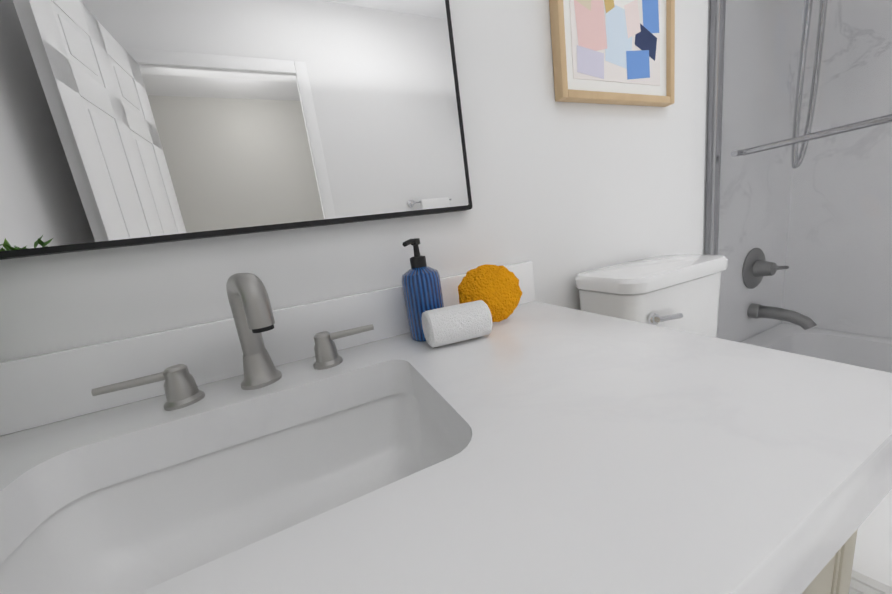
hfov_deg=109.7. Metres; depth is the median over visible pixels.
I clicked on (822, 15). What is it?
shower hose
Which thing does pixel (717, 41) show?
shower door
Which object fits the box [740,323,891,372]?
bathtub
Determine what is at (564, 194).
wall
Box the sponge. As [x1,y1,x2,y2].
[458,264,522,322]
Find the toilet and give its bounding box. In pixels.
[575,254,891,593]
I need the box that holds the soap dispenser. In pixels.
[401,238,443,340]
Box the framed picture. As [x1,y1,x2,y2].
[549,0,674,106]
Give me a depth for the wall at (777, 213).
1.17 m
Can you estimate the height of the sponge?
0.115 m
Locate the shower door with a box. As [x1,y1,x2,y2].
[705,0,891,365]
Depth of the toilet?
0.73 m
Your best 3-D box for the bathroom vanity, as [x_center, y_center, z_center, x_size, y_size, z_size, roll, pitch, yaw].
[-0.167,0.466,0.375,1.223,0.978,0.584,-12,12,-22]
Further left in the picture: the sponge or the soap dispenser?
the soap dispenser
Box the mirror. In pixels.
[0,0,471,259]
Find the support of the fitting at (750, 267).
attached to the wall at (777, 213)
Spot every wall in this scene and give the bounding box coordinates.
[0,0,707,361]
[703,0,803,341]
[781,0,891,338]
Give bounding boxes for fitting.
[742,248,816,329]
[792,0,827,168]
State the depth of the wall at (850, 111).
1.17 m
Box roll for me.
[422,300,491,347]
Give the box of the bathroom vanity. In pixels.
[0,261,891,593]
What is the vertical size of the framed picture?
0.515 m
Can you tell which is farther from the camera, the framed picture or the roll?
the framed picture
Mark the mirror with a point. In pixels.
(124, 123)

